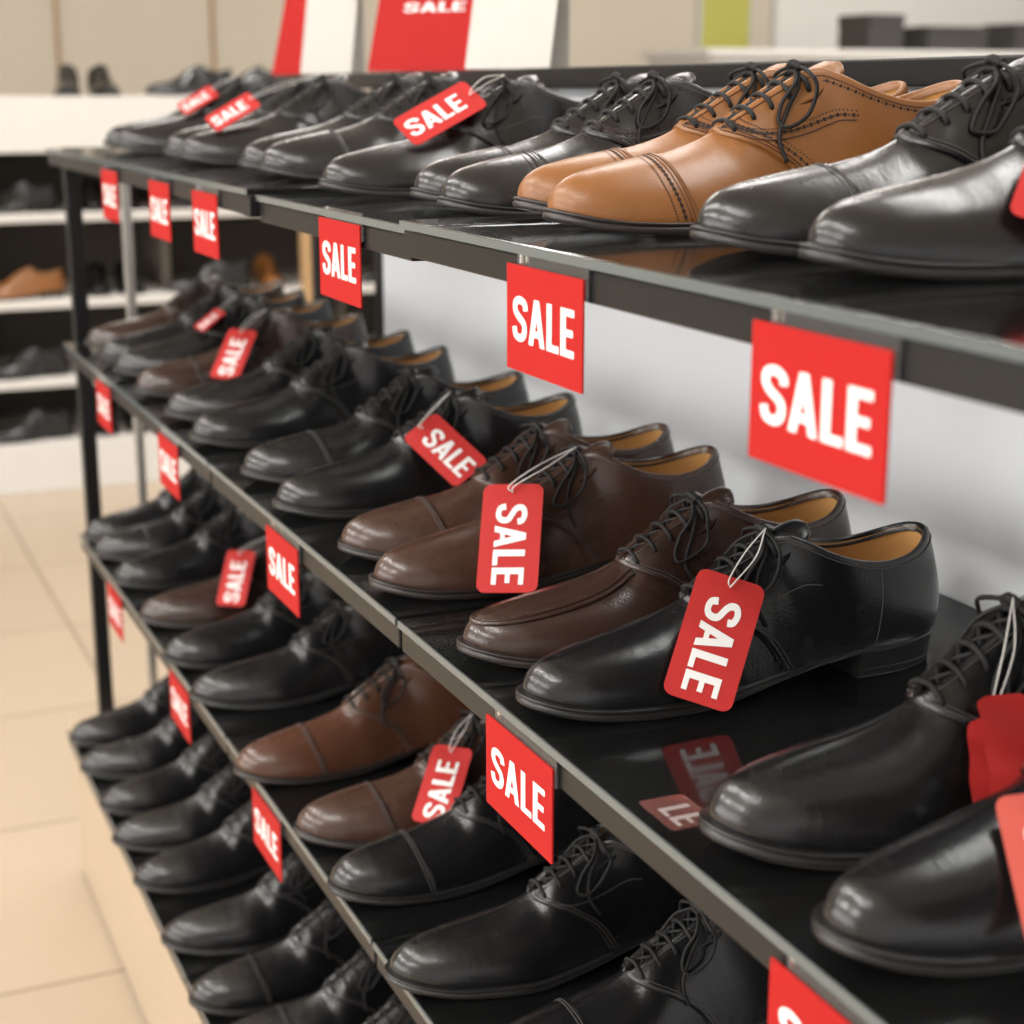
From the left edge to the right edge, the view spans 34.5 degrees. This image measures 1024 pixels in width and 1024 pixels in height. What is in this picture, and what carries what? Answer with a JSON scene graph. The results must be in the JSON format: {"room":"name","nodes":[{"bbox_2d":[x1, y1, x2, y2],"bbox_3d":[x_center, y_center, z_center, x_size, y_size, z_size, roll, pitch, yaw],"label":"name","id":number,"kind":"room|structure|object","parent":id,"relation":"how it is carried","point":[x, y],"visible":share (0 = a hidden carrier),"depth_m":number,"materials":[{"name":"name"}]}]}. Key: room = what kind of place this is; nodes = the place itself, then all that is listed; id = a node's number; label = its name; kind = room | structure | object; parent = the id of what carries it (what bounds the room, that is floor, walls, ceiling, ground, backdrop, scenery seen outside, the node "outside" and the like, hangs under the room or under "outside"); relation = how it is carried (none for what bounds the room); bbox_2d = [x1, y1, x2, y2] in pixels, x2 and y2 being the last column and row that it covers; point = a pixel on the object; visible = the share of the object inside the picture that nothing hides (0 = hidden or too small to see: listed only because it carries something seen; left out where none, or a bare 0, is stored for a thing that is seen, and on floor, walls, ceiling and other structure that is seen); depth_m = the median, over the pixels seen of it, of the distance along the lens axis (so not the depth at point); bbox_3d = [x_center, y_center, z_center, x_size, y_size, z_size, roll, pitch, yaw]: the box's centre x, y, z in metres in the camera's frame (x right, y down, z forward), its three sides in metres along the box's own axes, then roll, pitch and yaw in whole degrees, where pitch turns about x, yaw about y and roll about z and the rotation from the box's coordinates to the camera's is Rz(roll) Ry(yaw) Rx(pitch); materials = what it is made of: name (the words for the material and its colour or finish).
{"room":"shoe store","nodes":[
{"label":"shoe store","id":0,"kind":"room"},
{"bbox_2d":[0,481,168,1023],"bbox_3d":[1.209,0.655,3.089,14.500,0.100,12.200,-6,16,-23],"label":"floor","id":1,"kind":"structure","parent":0,"point":[61,962],"depth_m":3.47,"materials":[{"name":"beige tile"}]},
{"bbox_2d":[0,95,375,495],"bbox_3d":[-1.249,-0.833,6.022,3.800,1.330,0.660,-6,16,-23],"label":"wall shelving","id":2,"kind":"object","parent":1,"relation":"on","point":[29,125],"visible":0.08,"depth_m":6.00,"materials":[{"name":"white laminate"}]},
{"bbox_2d":[0,180,59,213],"bbox_3d":[-1.677,-1.059,5.538,0.321,0.106,0.095,-8,16,-28],"label":"shoe","id":3,"kind":"object","parent":2,"relation":"on","point":[19,196],"visible":1,"depth_m":5.54,"materials":[{"name":"black leather"}]},
{"bbox_2d":[0,267,65,301],"bbox_3d":[-1.677,-0.778,5.610,0.321,0.106,0.095,-8,16,-28],"label":"shoe","id":4,"kind":"object","parent":2,"relation":"on","point":[25,283],"visible":1,"depth_m":5.61,"materials":[{"name":"brown leather"}]},
{"bbox_2d":[0,345,70,380],"bbox_3d":[-1.677,-0.516,5.677,0.321,0.106,0.095,-8,16,-28],"label":"shoe","id":5,"kind":"object","parent":2,"relation":"on","point":[32,361],"visible":0.94,"depth_m":5.67,"materials":[{"name":"black leather"}]},
{"bbox_2d":[0,408,74,443],"bbox_3d":[-1.677,-0.303,5.731,0.321,0.106,0.095,-8,16,-28],"label":"shoe","id":6,"kind":"object","parent":2,"relation":"on","point":[37,424],"visible":1,"depth_m":5.73,"materials":[{"name":"black leather"}]},
{"bbox_2d":[0,95,190,152],"bbox_3d":[-1.247,-1.389,5.875,3.800,0.180,0.650,-6,16,-23],"label":"countertop","id":7,"kind":"structure","parent":2,"relation":"on","point":[28,124],"depth_m":5.44,"materials":[{"name":"white laminate"}]},
{"bbox_2d":[145,64,232,95],"bbox_3d":[-1.115,-1.491,5.695,0.321,0.106,0.095,-9,17,-31],"label":"shoe","id":8,"kind":"object","parent":2,"relation":"on","point":[193,80],"visible":0.7,"depth_m":5.67,"materials":[{"name":"black leather"}]},
{"bbox_2d":[167,259,252,291],"bbox_3d":[-1.078,-0.846,5.877,0.321,0.106,0.095,-9,17,-32],"label":"shoe","id":9,"kind":"object","parent":2,"relation":"on","point":[241,274],"visible":0.83,"depth_m":5.87,"materials":[{"name":"black leather"}]},
{"bbox_2d":[62,54,1023,1023],"bbox_3d":[0.080,0.302,1.496,0.482,1.374,3.150,-6,16,-23],"label":"display rack","id":10,"kind":"object","parent":1,"relation":"on","point":[956,464],"visible":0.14,"depth_m":1.73,"materials":[{"name":"black metal"}]},
{"bbox_2d":[63,341,253,483],"bbox_3d":[-0.327,-0.169,2.276,0.418,0.026,0.946,-6,16,-23],"label":"glass shelf","id":11,"kind":"object","parent":10,"relation":"attached to","point":[147,409],"visible":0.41,"depth_m":2.08,"materials":[{"name":"black glass"}]},
{"bbox_2d":[158,429,180,500],"bbox_3d":[-0.406,-0.059,1.955,0.004,0.072,0.106,-6,16,-23],"label":"sale sign","id":12,"kind":"object","parent":11,"relation":"attached to","point":[169,448],"visible":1,"depth_m":1.95,"materials":[{"name":"paper"}]},
{"bbox_2d":[85,275,284,349],"bbox_3d":[-0.502,-0.312,2.563,0.321,0.108,0.095,-5,15,-20],"label":"shoe","id":13,"kind":"object","parent":11,"relation":"on","point":[98,337],"visible":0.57,"depth_m":2.54,"materials":[{"name":"brown leather"}]},
{"bbox_2d":[99,284,307,362],"bbox_3d":[-0.456,-0.284,2.456,0.321,0.108,0.095,-7,16,-26],"label":"shoe","id":14,"kind":"object","parent":11,"relation":"on","point":[184,324],"visible":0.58,"depth_m":2.43,"materials":[{"name":"black leather"}]},
{"bbox_2d":[113,294,332,376],"bbox_3d":[-0.402,-0.252,2.331,0.321,0.108,0.095,-5,15,-20],"label":"shoe","id":15,"kind":"object","parent":11,"relation":"on","point":[133,362],"visible":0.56,"depth_m":2.30,"materials":[{"name":"black leather"}]},
{"bbox_2d":[134,307,367,397],"bbox_3d":[-0.345,-0.218,2.196,0.321,0.108,0.095,-7,16,-26],"label":"shoe","id":16,"kind":"object","parent":11,"relation":"on","point":[274,329],"visible":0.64,"depth_m":2.17,"materials":[{"name":"brown leather"}]},
{"bbox_2d":[210,309,266,378],"bbox_3d":[-0.357,-0.220,2.157,0.041,0.082,0.087,5,15,20],"label":"tag","id":17,"kind":"object","parent":16,"relation":"hanging from","point":[237,344],"visible":1,"depth_m":2.15,"materials":[{"name":"paper"}]},
{"bbox_2d":[164,325,414,421],"bbox_3d":[-0.267,-0.174,2.023,0.321,0.108,0.095,-5,15,-19],"label":"shoe","id":18,"kind":"object","parent":11,"relation":"on","point":[277,371],"visible":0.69,"depth_m":2.00,"materials":[{"name":"black leather"}]},
{"bbox_2d":[189,341,454,447],"bbox_3d":[-0.217,-0.143,1.901,0.321,0.108,0.095,-7,16,-26],"label":"shoe","id":19,"kind":"object","parent":11,"relation":"on","point":[328,392],"visible":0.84,"depth_m":1.87,"materials":[{"name":"black leather"}]},
{"bbox_2d":[67,730,270,993],"bbox_3d":[-0.339,0.438,2.396,0.466,0.026,0.839,-6,16,-23],"label":"glass shelf","id":20,"kind":"object","parent":10,"relation":"attached to","point":[163,908],"visible":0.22,"depth_m":2.13,"materials":[{"name":"black glass"}]},
{"bbox_2d":[69,674,170,747],"bbox_3d":[-0.557,0.300,2.666,0.321,0.108,0.095,-7,16,-26],"label":"shoe","id":21,"kind":"object","parent":20,"relation":"on","point":[141,716],"visible":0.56,"depth_m":2.62,"materials":[{"name":"black leather"}]},
{"bbox_2d":[79,705,209,778],"bbox_3d":[-0.503,0.333,2.536,0.321,0.108,0.095,-5,15,-20],"label":"shoe","id":22,"kind":"object","parent":20,"relation":"on","point":[127,758],"visible":0.45,"depth_m":2.50,"materials":[{"name":"black leather"}]},
{"bbox_2d":[99,731,231,815],"bbox_3d":[-0.447,0.362,2.422,0.321,0.108,0.095,-7,16,-26],"label":"shoe","id":23,"kind":"object","parent":20,"relation":"on","point":[180,780],"visible":0.48,"depth_m":2.38,"materials":[{"name":"black leather"}]},
{"bbox_2d":[112,762,251,852],"bbox_3d":[-0.396,0.394,2.298,0.321,0.108,0.095,-5,15,-20],"label":"shoe","id":24,"kind":"object","parent":20,"relation":"on","point":[163,829],"visible":0.52,"depth_m":2.26,"materials":[{"name":"black leather"}]},
{"bbox_2d":[133,799,293,893],"bbox_3d":[-0.347,0.420,2.195,0.321,0.108,0.095,-7,16,-26],"label":"shoe","id":25,"kind":"object","parent":20,"relation":"on","point":[229,855],"visible":0.38,"depth_m":2.15,"materials":[{"name":"black leather"}]},
{"bbox_2d":[161,850,327,955],"bbox_3d":[-0.272,0.462,2.031,0.321,0.108,0.095,-5,15,-20],"label":"shoe","id":26,"kind":"object","parent":20,"relation":"on","point":[254,920],"visible":0.47,"depth_m":1.99,"materials":[{"name":"black leather"}]},
{"bbox_2d":[46,147,341,215],"bbox_3d":[-0.295,-0.441,2.131,0.418,0.026,1.194,-6,16,-23],"label":"glass shelf","id":27,"kind":"object","parent":10,"relation":"attached to","point":[239,187],"visible":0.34,"depth_m":1.84,"materials":[{"name":"black glass"}]},
{"bbox_2d":[148,175,171,241],"bbox_3d":[-0.396,-0.344,1.858,0.004,0.072,0.106,-6,16,-23],"label":"sale sign","id":28,"kind":"object","parent":27,"relation":"attached to","point":[160,188],"visible":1,"depth_m":1.85,"materials":[{"name":"paper"}]},
{"bbox_2d":[114,76,276,153],"bbox_3d":[-0.410,-0.571,2.370,0.321,0.108,0.095,-5,15,-20],"label":"shoe","id":29,"kind":"object","parent":27,"relation":"on","point":[152,137],"visible":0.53,"depth_m":2.33,"materials":[{"name":"black leather"}]},
{"bbox_2d":[192,185,220,259],"bbox_3d":[-0.309,-0.296,1.669,0.004,0.072,0.106,-6,16,-23],"label":"sale sign","id":30,"kind":"object","parent":27,"relation":"attached to","point":[206,200],"visible":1,"depth_m":1.66,"materials":[{"name":"paper"}]},
{"bbox_2d":[163,74,318,157],"bbox_3d":[-0.292,-0.508,2.123,0.321,0.108,0.095,-7,16,-26],"label":"shoe","id":31,"kind":"object","parent":27,"relation":"on","point":[174,144],"visible":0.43,"depth_m":2.09,"materials":[{"name":"black leather"}]},
{"bbox_2d":[178,73,368,165],"bbox_3d":[-0.248,-0.480,2.015,0.321,0.108,0.095,-5,15,-20],"label":"shoe","id":32,"kind":"object","parent":27,"relation":"on","point":[325,100],"visible":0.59,"depth_m":1.99,"materials":[{"name":"black leather"}]},
{"bbox_2d":[205,74,321,130],"bbox_3d":[-0.298,-0.494,1.989,0.143,0.066,0.028,-6,16,-23],"label":"tag","id":33,"kind":"object","parent":32,"relation":"hanging from","point":[246,103],"visible":1,"depth_m":1.98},
{"bbox_2d":[238,71,491,169],"bbox_3d":[-0.148,-0.429,1.815,0.321,0.108,0.095,-7,16,-27],"label":"shoe","id":34,"kind":"object","parent":27,"relation":"on","point":[364,109],"visible":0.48,"depth_m":1.79,"materials":[{"name":"black leather"}]},
{"bbox_2d":[258,70,545,179],"bbox_3d":[-0.103,-0.399,1.696,0.321,0.108,0.095,-5,15,-20],"label":"shoe","id":35,"kind":"object","parent":27,"relation":"on","point":[306,156],"visible":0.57,"depth_m":1.66,"materials":[{"name":"black leather"}]},
{"bbox_2d":[187,977,245,1023],"bbox_3d":[0.063,0.663,1.516,0.466,0.026,1.135,-6,16,-23],"label":"glass shelf","id":36,"kind":"object","parent":10,"relation":"attached to","point":[206,1018],"visible":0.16,"depth_m":1.86,"materials":[{"name":"black glass"}]},
{"bbox_2d":[188,898,362,1015],"bbox_3d":[-0.220,0.492,1.915,0.321,0.108,0.095,-7,16,-26],"label":"shoe","id":37,"kind":"object","parent":36,"relation":"on","point":[297,966],"visible":0.53,"depth_m":1.87,"materials":[{"name":"black leather"}]},
{"bbox_2d":[232,947,394,1023],"bbox_3d":[-0.167,0.521,1.801,0.321,0.108,0.095,-5,15,-20],"label":"shoe","id":38,"kind":"object","parent":36,"relation":"on","point":[358,990],"visible":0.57,"depth_m":1.78,"materials":[{"name":"black leather"}]},
{"bbox_2d":[79,533,363,754],"bbox_3d":[-0.315,0.132,2.320,0.420,0.026,0.934,-6,16,-23],"label":"glass shelf","id":39,"kind":"object","parent":10,"relation":"attached to","point":[223,723],"visible":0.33,"depth_m":1.94,"materials":[{"name":"black glass"}]},
{"bbox_2d":[83,467,206,541],"bbox_3d":[-0.529,-0.021,2.648,0.321,0.108,0.095,-7,16,-26],"label":"shoe","id":40,"kind":"object","parent":39,"relation":"on","point":[191,482],"visible":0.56,"depth_m":2.61,"materials":[{"name":"black leather"}]},
{"bbox_2d":[93,481,230,561],"bbox_3d":[-0.484,0.007,2.541,0.321,0.108,0.095,-5,15,-20],"label":"shoe","id":41,"kind":"object","parent":39,"relation":"on","point":[123,545],"visible":0.56,"depth_m":2.50,"materials":[{"name":"black leather"}]},
{"bbox_2d":[169,669,191,744],"bbox_3d":[-0.407,0.235,2.028,0.004,0.072,0.106,-6,16,-23],"label":"sale sign","id":42,"kind":"object","parent":39,"relation":"attached to","point":[179,693],"visible":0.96,"depth_m":2.02,"materials":[{"name":"paper"}]},
{"bbox_2d":[113,502,265,589],"bbox_3d":[-0.427,0.038,2.416,0.321,0.108,0.095,-7,16,-26],"label":"shoe","id":43,"kind":"object","parent":39,"relation":"on","point":[200,558],"visible":0.59,"depth_m":2.38,"materials":[{"name":"black leather"}]},
{"bbox_2d":[138,536,305,628],"bbox_3d":[-0.346,0.085,2.234,0.321,0.108,0.095,-5,15,-20],"label":"shoe","id":44,"kind":"object","parent":39,"relation":"on","point":[195,606],"visible":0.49,"depth_m":2.19,"materials":[{"name":"brown leather"}]},
{"bbox_2d":[216,537,265,606],"bbox_3d":[-0.362,0.078,2.205,0.044,0.077,0.082,4,15,17],"label":"tag","id":45,"kind":"object","parent":44,"relation":"attached to","point":[238,566],"visible":0.94,"depth_m":2.19,"materials":[{"name":"paper"}]},
{"bbox_2d":[162,566,343,669],"bbox_3d":[-0.286,0.122,2.090,0.321,0.108,0.095,-7,16,-25],"label":"shoe","id":46,"kind":"object","parent":39,"relation":"on","point":[269,626],"visible":0.42,"depth_m":2.05,"materials":[{"name":"black leather"}]},
{"bbox_2d":[189,600,408,709],"bbox_3d":[-0.222,0.158,1.948,0.321,0.108,0.095,-5,15,-20],"label":"shoe","id":47,"kind":"object","parent":39,"relation":"on","point":[336,653],"visible":0.75,"depth_m":1.92,"materials":[{"name":"black leather"}]},
{"bbox_2d":[272,0,306,74],"bbox_3d":[-0.343,-0.822,2.731,0.100,0.192,0.063,11,18,37],"label":"display card","id":48,"kind":"object","parent":10,"relation":"on","point":[288,56],"visible":0.32,"depth_m":2.74,"materials":[{"name":"paper"}]},
{"bbox_2d":[301,0,364,73],"bbox_3d":[-0.285,-0.789,2.603,0.085,0.192,0.063,4,15,16],"label":"sign panel","id":49,"kind":"object","parent":10,"relation":"on","point":[333,41],"visible":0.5,"depth_m":2.60,"materials":[{"name":"paper"}]},
{"bbox_2d":[256,192,496,260],"bbox_3d":[0.033,-0.255,1.423,0.410,0.026,0.399,-6,16,-23],"label":"glass shelf","id":50,"kind":"object","parent":10,"relation":"attached to","point":[300,212],"visible":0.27,"depth_m":1.36,"materials":[{"name":"black glass"}]},
{"bbox_2d":[319,206,364,307],"bbox_3d":[-0.135,-0.203,1.307,0.004,0.072,0.106,-6,16,-23],"label":"sale sign","id":51,"kind":"object","parent":50,"relation":"attached to","point":[339,240],"visible":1,"depth_m":1.30,"materials":[{"name":"paper"}]},
{"bbox_2d":[318,73,580,197],"bbox_3d":[-0.027,-0.350,1.524,0.321,0.108,0.095,-7,16,-25],"label":"shoe","id":52,"kind":"object","parent":50,"relation":"on","point":[519,110],"visible":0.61,"depth_m":1.49,"materials":[{"name":"black leather"}]},
{"bbox_2d":[394,74,504,144],"bbox_3d":[-0.053,-0.364,1.494,0.105,0.062,0.033,-6,16,-23],"label":"tag","id":53,"kind":"object","parent":52,"relation":"on","point":[458,102],"visible":1,"depth_m":1.49,"materials":[{"name":"paper"}]},
{"bbox_2d":[410,72,647,201],"bbox_3d":[0.070,-0.311,1.372,0.321,0.108,0.095,-5,15,-20],"label":"shoe","id":54,"kind":"object","parent":50,"relation":"on","point":[429,182],"visible":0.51,"depth_m":1.35,"materials":[{"name":"black leather"}]},
{"bbox_2d":[437,70,712,216],"bbox_3d":[0.090,-0.288,1.282,0.321,0.108,0.095,-7,16,-25],"label":"shoe","id":55,"kind":"object","parent":50,"relation":"on","point":[651,110],"visible":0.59,"depth_m":1.25,"materials":[{"name":"black leather"}]},
{"bbox_2d":[225,728,562,963],"bbox_3d":[-0.025,0.294,1.686,0.420,0.026,0.486,-6,16,-23],"label":"glass shelf","id":56,"kind":"object","parent":10,"relation":"attached to","point":[369,924],"visible":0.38,"depth_m":1.49,"materials":[{"name":"black glass"}]},
{"bbox_2d":[252,786,283,882],"bbox_3d":[-0.248,0.324,1.681,0.004,0.072,0.106,-6,16,-23],"label":"sale sign","id":57,"kind":"object","parent":56,"relation":"attached to","point":[268,827],"visible":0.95,"depth_m":1.68,"materials":[{"name":"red plastic"}]},
{"bbox_2d":[233,656,469,784],"bbox_3d":[-0.144,0.207,1.757,0.321,0.108,0.095,-7,16,-27],"label":"shoe","id":58,"kind":"object","parent":56,"relation":"on","point":[399,711],"visible":0.8,"depth_m":1.73,"materials":[{"name":"leather"}]},
{"bbox_2d":[294,710,485,848],"bbox_3d":[-0.055,0.247,1.601,0.321,0.108,0.095,-5,15,-20],"label":"shoe","id":59,"kind":"object","parent":56,"relation":"on","point":[356,816],"visible":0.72,"depth_m":1.56,"materials":[{"name":"brown leather"}]},
{"bbox_2d":[412,713,472,822],"bbox_3d":[-0.060,0.242,1.568,0.041,0.080,0.086,5,15,20],"label":"tag","id":60,"kind":"object","parent":59,"relation":"attached to","point":[445,774],"visible":0.94,"depth_m":1.56,"materials":[{"name":"paper"}]},
{"bbox_2d":[327,775,600,905],"bbox_3d":[-0.018,0.271,1.507,0.321,0.108,0.095,-7,16,-26],"label":"shoe","id":61,"kind":"object","parent":56,"relation":"on","point":[469,847],"visible":0.52,"depth_m":1.46,"materials":[{"name":"black leather"}]},
{"bbox_2d":[209,460,596,647],"bbox_3d":[-0.016,0.006,1.592,0.418,0.026,0.584,-6,16,-23],"label":"glass shelf","id":62,"kind":"object","parent":10,"relation":"attached to","point":[346,574],"visible":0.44,"depth_m":1.42,"materials":[{"name":"black glass"}]},
{"bbox_2d":[266,522,301,617],"bbox_3d":[-0.211,0.050,1.529,0.004,0.072,0.106,-6,16,-23],"label":"sale sign","id":63,"kind":"object","parent":62,"relation":"attached to","point":[284,557],"visible":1,"depth_m":1.52,"materials":[{"name":"paper"}]},
{"bbox_2d":[240,366,529,483],"bbox_3d":[-0.125,-0.096,1.719,0.321,0.108,0.095,-6,15,-21],"label":"shoe","id":64,"kind":"object","parent":62,"relation":"on","point":[374,423],"visible":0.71,"depth_m":1.69,"materials":[{"name":"black leather"}]},
{"bbox_2d":[272,388,582,518],"bbox_3d":[-0.080,-0.066,1.600,0.321,0.108,0.095,-7,16,-26],"label":"shoe","id":65,"kind":"object","parent":62,"relation":"on","point":[393,472],"visible":0.69,"depth_m":1.57,"materials":[{"name":"black leather"}]},
{"bbox_2d":[405,391,485,485],"bbox_3d":[-0.062,-0.068,1.552,0.052,0.076,0.070,-9,17,-32],"label":"tag","id":66,"kind":"object","parent":65,"relation":"hanging from","point":[434,439],"visible":0.99,"depth_m":1.55,"materials":[{"name":"paper"}]},
{"bbox_2d":[338,419,674,560],"bbox_3d":[0.004,-0.025,1.441,0.321,0.108,0.095,-5,15,-20],"label":"shoe","id":67,"kind":"object","parent":62,"relation":"on","point":[370,535],"visible":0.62,"depth_m":1.42,"materials":[{"name":"brown leather"}]},
{"bbox_2d":[369,441,724,599],"bbox_3d":[0.032,-0.003,1.355,0.321,0.108,0.095,-7,16,-26],"label":"shoe","id":68,"kind":"object","parent":62,"relation":"on","point":[595,502],"visible":0.69,"depth_m":1.34,"materials":[{"name":"brown leather"}]},
{"bbox_2d":[476,446,576,592],"bbox_3d":[0.006,0.004,1.312,0.060,0.098,0.109,5,15,19],"label":"tag","id":69,"kind":"object","parent":68,"relation":"hanging from","point":[511,519],"visible":1,"depth_m":1.29,"materials":[{"name":"paper"}]},
{"bbox_2d":[368,0,481,71],"bbox_3d":[-0.099,-0.685,2.195,0.195,0.192,0.063,10,17,33],"label":"sale sign","id":70,"kind":"object","parent":10,"relation":"on","point":[409,35],"visible":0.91,"depth_m":2.20,"materials":[{"name":"paper"}]},
{"bbox_2d":[465,0,569,68],"bbox_3d":[0.006,-0.612,1.968,0.110,0.163,0.063,6,16,23],"label":"sign panel","id":71,"kind":"object","parent":10,"relation":"on","point":[503,34],"visible":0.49,"depth_m":1.97,"materials":[{"name":"paper"}]},
{"bbox_2d":[373,931,767,1023],"bbox_3d":[0.377,0.519,0.806,0.420,0.026,1.488,-6,16,-23],"label":"glass shelf","id":72,"kind":"object","parent":10,"relation":"attached to","point":[423,1009],"visible":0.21,"depth_m":1.30,"materials":[{"name":"black glass"}]},
{"bbox_2d":[384,824,689,998],"bbox_3d":[0.050,0.312,1.347,0.321,0.108,0.095,-5,15,-20],"label":"shoe","id":73,"kind":"object","parent":72,"relation":"on","point":[599,901],"visible":0.81,"depth_m":1.32,"materials":[{"name":"black leather"}]},
{"bbox_2d":[511,900,769,1023],"bbox_3d":[0.118,0.342,1.230,0.321,0.108,0.095,-7,16,-26],"label":"shoe","id":74,"kind":"object","parent":72,"relation":"on","point":[692,971],"visible":0.67,"depth_m":1.21,"materials":[{"name":"black leather"}]},
{"bbox_2d":[398,593,1023,1023],"bbox_3d":[0.392,0.234,0.700,0.418,0.026,1.418,-6,16,-23],"label":"glass shelf","id":75,"kind":"object","parent":10,"relation":"attached to","point":[608,768],"visible":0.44,"depth_m":0.97,"materials":[{"name":"black glass"}]},
{"bbox_2d":[486,712,558,863],"bbox_3d":[0.006,0.171,1.054,0.004,0.072,0.106,-6,16,-23],"label":"sale sign","id":76,"kind":"object","parent":75,"relation":"attached to","point":[522,778],"visible":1,"depth_m":1.05,"materials":[{"name":"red plastic"}]},
{"bbox_2d":[456,486,851,668],"bbox_3d":[0.112,0.039,1.191,0.321,0.108,0.095,-6,15,-21],"label":"shoe","id":77,"kind":"object","parent":75,"relation":"on","point":[647,575],"visible":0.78,"depth_m":1.17,"materials":[{"name":"brown leather"}]},
{"bbox_2d":[516,519,938,721],"bbox_3d":[0.147,0.060,1.107,0.321,0.108,0.095,-7,16,-26],"label":"shoe","id":78,"kind":"object","parent":75,"relation":"on","point":[863,604],"visible":0.88,"depth_m":1.09,"materials":[{"name":"black leather"}]},
{"bbox_2d":[664,527,765,710],"bbox_3d":[0.138,0.068,1.065,0.041,0.099,0.100,8,17,30],"label":"tag","id":79,"kind":"object","parent":78,"relation":"hanging from","point":[706,666],"visible":1,"depth_m":1.05,"materials":[{"name":"paper"}]},
{"bbox_2d":[768,955,867,1023],"bbox_3d":[0.146,0.250,0.746,0.004,0.072,0.106,-6,16,-23],"label":"sale sign","id":80,"kind":"object","parent":75,"relation":"attached to","point":[795,996],"visible":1,"depth_m":0.77,"materials":[{"name":"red plastic"}]},
{"bbox_2d":[698,592,1023,870],"bbox_3d":[0.252,0.106,0.894,0.321,0.125,0.100,-5,15,-18],"label":"shoe","id":81,"kind":"object","parent":75,"relation":"on","point":[830,801],"visible":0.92,"depth_m":0.85,"materials":[{"name":"black leather"}]},
{"bbox_2d":[967,597,1023,802],"bbox_3d":[0.253,0.105,0.866,0.038,0.106,0.062,-1,14,-5],"label":"tag","id":82,"kind":"object","parent":81,"relation":"hanging from","point":[995,739],"visible":0.85,"depth_m":0.85,"materials":[{"name":"paper"}]},
{"bbox_2d":[811,764,1023,976],"bbox_3d":[0.284,0.132,0.808,0.321,0.118,0.099,-7,16,-25],"label":"shoe","id":83,"kind":"object","parent":75,"relation":"on","point":[938,899],"visible":0.97,"depth_m":0.74,"materials":[{"name":"black leather"}]},
{"bbox_2d":[996,794,1023,930],"bbox_3d":[0.256,0.135,0.762,0.061,0.100,0.115,6,15,21],"label":"tag","id":84,"kind":"object","parent":83,"relation":"hanging from","point":[1009,808],"visible":1,"depth_m":0.76,"materials":[{"name":"paper"}]},
{"bbox_2d":[399,215,1023,413],"bbox_3d":[0.395,-0.054,0.618,0.418,0.026,1.400,-6,16,-23],"label":"glass shelf","id":85,"kind":"object","parent":10,"relation":"attached to","point":[963,339],"visible":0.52,"depth_m":0.78,"materials":[{"name":"black glass"}]},
{"bbox_2d":[507,254,590,393],"bbox_3d":[0.020,-0.111,0.948,0.004,0.072,0.106,-6,16,-23],"label":"sale sign","id":86,"kind":"object","parent":85,"relation":"attached to","point":[546,299],"visible":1,"depth_m":0.94,"materials":[{"name":"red plastic"}]},
{"bbox_2d":[513,61,908,212],"bbox_3d":[0.153,-0.266,1.178,0.321,0.108,0.095,-5,15,-19],"label":"shoe","id":87,"kind":"object","parent":85,"relation":"on","point":[534,191],"visible":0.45,"depth_m":1.15,"materials":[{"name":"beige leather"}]},
{"bbox_2d":[542,59,961,235],"bbox_3d":[0.165,-0.242,1.085,0.321,0.108,0.095,-7,16,-25],"label":"shoe","id":88,"kind":"object","parent":85,"relation":"on","point":[802,117],"visible":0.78,"depth_m":1.06,"materials":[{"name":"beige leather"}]},
{"bbox_2d":[748,308,903,504],"bbox_3d":[0.131,-0.049,0.704,0.004,0.072,0.106,-6,16,-23],"label":"sale sign","id":89,"kind":"object","parent":85,"relation":"attached to","point":[821,390],"visible":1,"depth_m":0.70,"materials":[{"name":"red plastic"}]},
{"bbox_2d":[690,54,1023,256],"bbox_3d":[0.252,-0.203,0.929,0.321,0.108,0.095,-4,15,-16],"label":"shoe","id":90,"kind":"object","parent":85,"relation":"on","point":[971,123],"visible":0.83,"depth_m":0.90,"materials":[{"name":"black leather"}]},
{"bbox_2d":[798,126,1023,280],"bbox_3d":[0.288,-0.180,0.841,0.321,0.108,0.095,-6,15,-22],"label":"shoe","id":91,"kind":"object","parent":85,"relation":"on","point":[960,224],"visible":0.99,"depth_m":0.78,"materials":[{"name":"black leather"}]},
{"bbox_2d":[640,48,1023,64],"bbox_3d":[2.388,-1.621,8.688,3.560,1.535,0.660,-6,16,-23],"label":"cabinet","id":92,"kind":"object","parent":1,"relation":"on","point":[701,55],"visible":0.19,"depth_m":7.76,"materials":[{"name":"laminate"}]},
{"bbox_2d":[838,14,904,49],"bbox_3d":[1.761,-2.351,8.102,0.208,0.170,0.268,-6,16,-23],"label":"carton","id":93,"kind":"object","parent":92,"relation":"on","point":[861,31],"visible":0.83,"depth_m":8.00,"materials":[{"name":"cardboard"}]},
{"bbox_2d":[902,26,988,50],"bbox_3d":[2.154,-2.370,8.277,0.368,0.120,0.268,-6,16,-23],"label":"carton","id":94,"kind":"object","parent":92,"relation":"on","point":[923,38],"visible":0.73,"depth_m":8.16,"materials":[{"name":"cardboard"}]},
{"bbox_2d":[982,23,1023,51],"bbox_3d":[2.639,-2.433,8.482,0.348,0.140,0.268,-6,16,-23],"label":"carton","id":95,"kind":"object","parent":92,"relation":"on","point":[1000,37],"visible":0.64,"depth_m":8.36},
{"bbox_2d":[0,0,771,95],"bbox_3d":[-1.218,-2.206,8.021,14.500,3.000,0.200,-6,16,-23],"label":"wall","id":96,"kind":"structure","parent":0,"point":[142,44],"depth_m":7.76,"materials":[{"name":"paint"}]},
{"bbox_2d":[696,0,753,48],"bbox_3d":[1.144,-2.869,8.797,0.340,1.140,0.028,-6,16,-23],"label":"wall panel","id":97,"kind":"object","parent":96,"relation":"attached to","point":[719,23],"visible":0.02,"depth_m":8.85,"materials":[{"name":"paint"}]},
{"bbox_2d":[770,0,1023,49],"bbox_3d":[2.717,-3.090,9.459,2.840,1.440,0.028,-6,16,-23],"label":"wall panel","id":98,"kind":"object","parent":96,"relation":"attached to","point":[795,24],"visible":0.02,"depth_m":9.16,"materials":[{"name":"paint"}]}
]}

